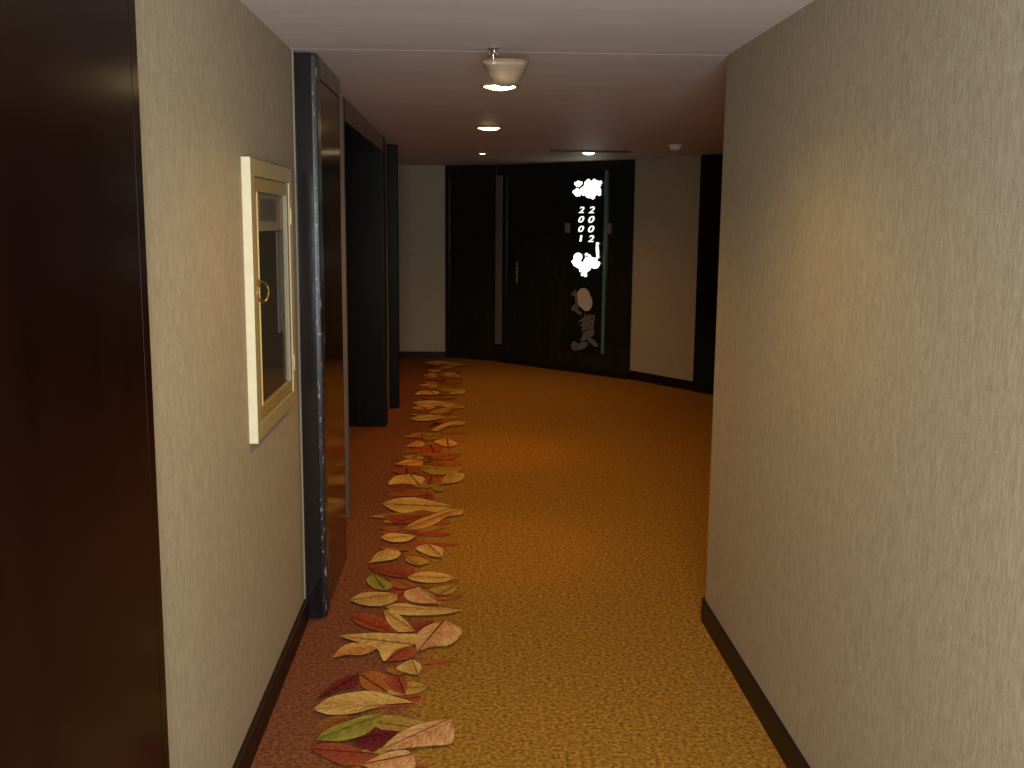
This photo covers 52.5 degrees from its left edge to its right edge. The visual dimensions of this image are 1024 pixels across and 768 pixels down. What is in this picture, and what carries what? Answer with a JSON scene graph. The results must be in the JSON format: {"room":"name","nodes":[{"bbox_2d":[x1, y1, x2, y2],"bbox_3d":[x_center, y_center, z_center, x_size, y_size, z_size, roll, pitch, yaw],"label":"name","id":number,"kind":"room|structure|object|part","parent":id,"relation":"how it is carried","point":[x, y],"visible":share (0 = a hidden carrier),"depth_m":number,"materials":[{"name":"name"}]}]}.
{"room":"hotel corridor","nodes":[
{"label":"hotel corridor","id":0,"kind":"room"},
{"bbox_2d":[135,0,345,767],"bbox_3d":[-0.895,0.117,2.635,0.150,2.400,6.640,0,9,-2],"label":"wall","id":1,"kind":"structure","parent":0,"point":[215,82],"depth_m":2.87,"materials":[{"name":"paper"}]},
{"bbox_2d":[0,0,169,767],"bbox_3d":[-0.740,0.403,0.837,0.026,2.398,2.970,0,9,-2],"label":"door","id":2,"kind":"structure","parent":1,"relation":"in","point":[83,679],"depth_m":1.82,"materials":[{"name":"brown wood"}]},
{"bbox_3d":[-0.740,0.403,0.837,0.026,2.398,2.970,0,9,-2],"label":"frame","id":3,"kind":"part","parent":2,"relation":"part of","materials":[{"name":"brown wood"}]},
{"bbox_2d":[241,156,296,443],"bbox_3d":[-0.836,-0.317,3.683,0.056,0.913,0.771,0,9,-2],"label":"upper cabinet","id":4,"kind":"object","parent":1,"relation":"attached to","point":[266,187],"visible":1,"depth_m":3.63,"materials":[{"name":"beige wood"}]},
{"bbox_3d":[-0.834,-0.257,3.305,0.028,0.913,0.007,0,9,-2],"label":"edge trim","id":5,"kind":"part","parent":4,"relation":"part of","materials":[{"name":"beige wood"}]},
{"bbox_3d":[-0.819,-0.302,3.387,0.024,0.077,0.069,4,10,22],"label":"ring pull","id":6,"kind":"part","parent":4,"relation":"part of","materials":[{"name":"gold metal"}]},
{"bbox_3d":[-0.858,-0.602,3.640,0.002,0.129,0.561,0,9,-2],"label":"notice panel","id":7,"kind":"part","parent":4,"relation":"part of","materials":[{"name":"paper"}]},
{"bbox_3d":[-0.863,-0.317,3.685,0.002,0.795,0.651,0,9,-2],"label":"plate","id":8,"kind":"part","parent":4,"relation":"part of","materials":[{"name":"glass"}]},
{"bbox_3d":[-0.849,-0.317,3.685,0.015,0.795,0.651,0,9,-2],"label":"cabinet door","id":9,"kind":"part","parent":4,"relation":"part of","materials":[{"name":"wood"}]},
{"bbox_3d":[-0.869,-0.382,3.883,0.002,0.371,0.090,0,9,-2],"label":"plate","id":10,"kind":"part","parent":4,"relation":"part of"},
{"bbox_2d":[232,598,308,767],"bbox_3d":[-0.852,1.140,3.535,0.018,0.100,2.035,0,9,-2],"label":"baseboard","id":11,"kind":"structure","parent":1,"relation":"attached to","point":[245,757],"depth_m":3.69,"materials":[{"name":"brown wood"}]},
{"bbox_2d":[292,50,305,598],"bbox_3d":[-0.890,-0.203,4.348,0.006,2.300,0.016,0,9,-2],"label":"trim","id":12,"kind":"structure","parent":1,"relation":"attached to","point":[293,83],"depth_m":4.33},
{"bbox_2d":[294,53,346,618],"bbox_3d":[-0.865,-0.216,4.773,0.093,2.394,0.818,0,9,-2],"label":"door","id":13,"kind":"structure","parent":1,"relation":"in","point":[317,91],"depth_m":4.49,"materials":[{"name":"black wood"}]},
{"bbox_3d":[-0.817,-0.163,4.438,0.026,2.394,0.100,0,9,-2],"label":"frame moulding","id":14,"kind":"part","parent":13,"relation":"part of","materials":[{"name":"black paint"}]},
{"bbox_2d":[339,96,349,517],"bbox_3d":[-0.966,-0.400,5.919,0.050,2.400,0.040,0,9,-2],"label":"trim","id":15,"kind":"structure","parent":1,"relation":"attached to","point":[341,98],"depth_m":5.90,"materials":[{"name":"brown metal"}]},
{"bbox_2d":[344,99,382,151],"bbox_3d":[-1.095,-1.732,7.089,0.218,0.124,2.695,0,9,-2],"label":"trim","id":16,"kind":"structure","parent":1,"relation":"attached to","point":[360,135],"depth_m":7.00,"materials":[{"name":"black wood"}]},
{"bbox_2d":[385,143,388,409],"bbox_3d":[-1.755,-0.910,9.113,1.278,2.400,0.700,0,9,-2],"label":"wall","id":17,"kind":"structure","parent":0,"point":[385,143],"depth_m":9.41,"materials":[{"name":"paper"}]},
{"bbox_2d":[345,137,387,426],"bbox_3d":[-1.715,-0.837,8.671,1.320,2.394,0.200,0,9,-2],"label":"door","id":18,"kind":"structure","parent":17,"relation":"attached to","point":[365,172],"depth_m":8.61,"materials":[{"name":"black wood"}]},
{"bbox_2d":[387,145,399,407],"bbox_3d":[-2.077,-0.972,9.510,2.068,2.394,0.150,0,9,-2],"label":"trim","id":19,"kind":"structure","parent":17,"relation":"attached to","point":[392,150],"depth_m":9.48,"materials":[{"name":"black wood"}]},
{"bbox_2d":[398,165,444,351],"bbox_3d":[-2.050,-1.539,13.095,2.430,2.400,0.120,0,9,-2],"label":"wall","id":20,"kind":"structure","parent":0,"point":[421,188],"depth_m":13.06,"materials":[{"name":"paper"}]},
{"bbox_2d":[400,351,444,356],"bbox_3d":[-2.057,-0.380,13.208,2.430,0.075,0.021,0,9,-2],"label":"baseboard","id":21,"kind":"structure","parent":20,"relation":"attached to","point":[402,353],"depth_m":13.23,"materials":[{"name":"brown wood"}]},
{"bbox_2d":[445,165,502,360],"bbox_3d":[-0.449,-1.500,12.935,0.818,2.400,0.160,5,10,26],"label":"door","id":22,"kind":"structure","parent":20,"relation":"in","point":[470,191],"depth_m":12.92,"materials":[{"name":"brown wood"}]},
{"bbox_2d":[495,175,502,343],"bbox_3d":[-0.135,-1.516,12.766,0.090,2.050,0.135,5,10,26],"label":"door frame","id":23,"kind":"structure","parent":20,"relation":"attached to","point":[499,178],"depth_m":12.71,"materials":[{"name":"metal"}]},
{"bbox_2d":[251,357,786,767],"bbox_3d":[0.209,0.759,6.690,6.500,0.132,14.850,0,9,-2],"label":"floor","id":24,"kind":"structure","parent":0,"point":[522,581],"depth_m":4.87,"materials":[{"name":"carpet"}]},
{"bbox_2d":[240,0,813,165],"bbox_3d":[0.232,-1.724,6.299,6.500,0.120,14.850,0,9,-2],"label":"ceiling","id":25,"kind":"structure","parent":0,"point":[642,78],"depth_m":4.54,"materials":[{"name":"paint"}]},
{"bbox_2d":[475,126,502,130],"bbox_3d":[-0.166,-1.844,7.504,0.200,0.024,0.200,0,9,-2],"label":"recessed light","id":26,"kind":"object","parent":25,"relation":"in","point":[488,128],"visible":1,"depth_m":7.45,"materials":[{"name":"beige metal"}]},
{"bbox_2d":[480,128,498,130],"bbox_3d":[-0.166,-1.842,7.505,0.156,0.021,0.156,0,9,-2],"label":"diffuser","id":27,"kind":"object","parent":26,"relation":"attached to","point":[488,129],"depth_m":7.47,"materials":[{"name":"white plastic"}]},
{"bbox_2d":[480,83,519,90],"bbox_3d":[-0.061,-1.476,5.175,0.200,0.024,0.200,0,9,-2],"label":"recessed light","id":28,"kind":"object","parent":25,"relation":"in","point":[492,86],"visible":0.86,"depth_m":5.14,"materials":[{"name":"beige metal"}]},
{"bbox_2d":[485,85,514,90],"bbox_3d":[-0.061,-1.475,5.176,0.156,0.021,0.156,0,9,-2],"label":"diffuser","id":29,"kind":"object","parent":28,"relation":"attached to","point":[494,87],"depth_m":5.14,"materials":[{"name":"white plastic"}]},
{"bbox_2d":[482,47,529,86],"bbox_3d":[-0.025,-1.239,4.059,0.188,0.145,0.188,0,9,-2],"label":"fitting","id":30,"kind":"object","parent":25,"relation":"hanging from","point":[503,72],"visible":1,"depth_m":4.01,"materials":[{"name":"silver metal"}]},
{"bbox_3d":[-0.072,-1.283,4.050,0.044,0.057,0.044,0,9,-2],"label":"chrome stem","id":31,"kind":"part","parent":30,"relation":"part of","materials":[{"name":"silver metal"}]},
{"bbox_2d":[550,150,630,152],"bbox_3d":[0.746,-2.225,9.935,0.760,0.011,0.150,0,9,-2],"label":"ceiling vent","id":32,"kind":"object","parent":25,"relation":"in","point":[590,151],"visible":1,"depth_m":9.87,"materials":[{"name":"grey metal"}]},
{"bbox_2d":[668,145,682,150],"bbox_3d":[1.432,-2.068,9.108,0.124,0.053,0.124,0,9,-2],"label":"smoke detector","id":33,"kind":"object","parent":25,"relation":"attached to","point":[672,147],"visible":1,"depth_m":9.07,"materials":[{"name":"white plastic"}]},
{"bbox_2d":[630,155,700,380],"bbox_3d":[1.656,-1.183,11.044,0.120,2.400,1.010,-6,11,-36],"label":"wall","id":34,"kind":"structure","parent":0,"point":[667,189],"depth_m":10.98,"materials":[{"name":"paper"}]},
{"bbox_2d":[498,358,626,378],"bbox_3d":[0.554,-0.190,12.226,1.966,0.050,0.040,9,12,42],"label":"trim","id":35,"kind":"structure","parent":34,"relation":"attached to","point":[503,360],"depth_m":12.15,"materials":[{"name":"brown wood"}]},
{"bbox_2d":[501,160,634,378],"bbox_3d":[0.621,-1.352,12.075,1.966,2.394,0.156,9,12,42],"label":"door","id":36,"kind":"structure","parent":34,"relation":"in","point":[536,197],"depth_m":12.17,"materials":[{"name":"brown wood"}]},
{"bbox_3d":[0.061,-1.341,12.535,0.071,0.260,0.056,9,12,42],"label":"handle","id":37,"kind":"part","parent":36,"relation":"part of","materials":[{"name":"silver metal"}]},
{"bbox_2d":[565,170,611,353],"bbox_3d":[0.848,-1.376,11.774,0.656,2.040,0.035,9,12,42],"label":"number sign","id":38,"kind":"object","parent":36,"relation":"attached to","point":[587,228],"visible":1,"depth_m":11.76,"materials":[{"name":"black glass"}]},
{"bbox_2d":[628,370,692,390],"bbox_3d":[1.590,-0.041,11.182,0.018,0.100,1.010,-6,11,-36],"label":"baseboard","id":39,"kind":"structure","parent":34,"relation":"attached to","point":[633,375],"depth_m":11.15,"materials":[{"name":"brown wood"}]},
{"bbox_2d":[693,154,722,394],"bbox_3d":[2.538,-0.982,9.833,0.130,2.394,2.014,-6,11,-36],"label":"door","id":40,"kind":"structure","parent":34,"relation":"attached to","point":[711,165],"depth_m":10.47,"materials":[{"name":"black wood"}]},
{"bbox_2d":[705,0,1023,767],"bbox_3d":[2.190,0.248,1.982,2.452,2.400,5.050,0,9,-2],"label":"wall","id":41,"kind":"structure","parent":0,"point":[865,548],"depth_m":2.68,"materials":[{"name":"paper"}]},
{"bbox_2d":[701,597,809,767],"bbox_3d":[2.171,1.385,2.169,2.468,0.095,5.066,0,9,-2],"label":"baseboard","id":42,"kind":"structure","parent":41,"relation":"attached to","point":[778,734],"depth_m":3.74,"materials":[{"name":"brown wood"}]}
]}

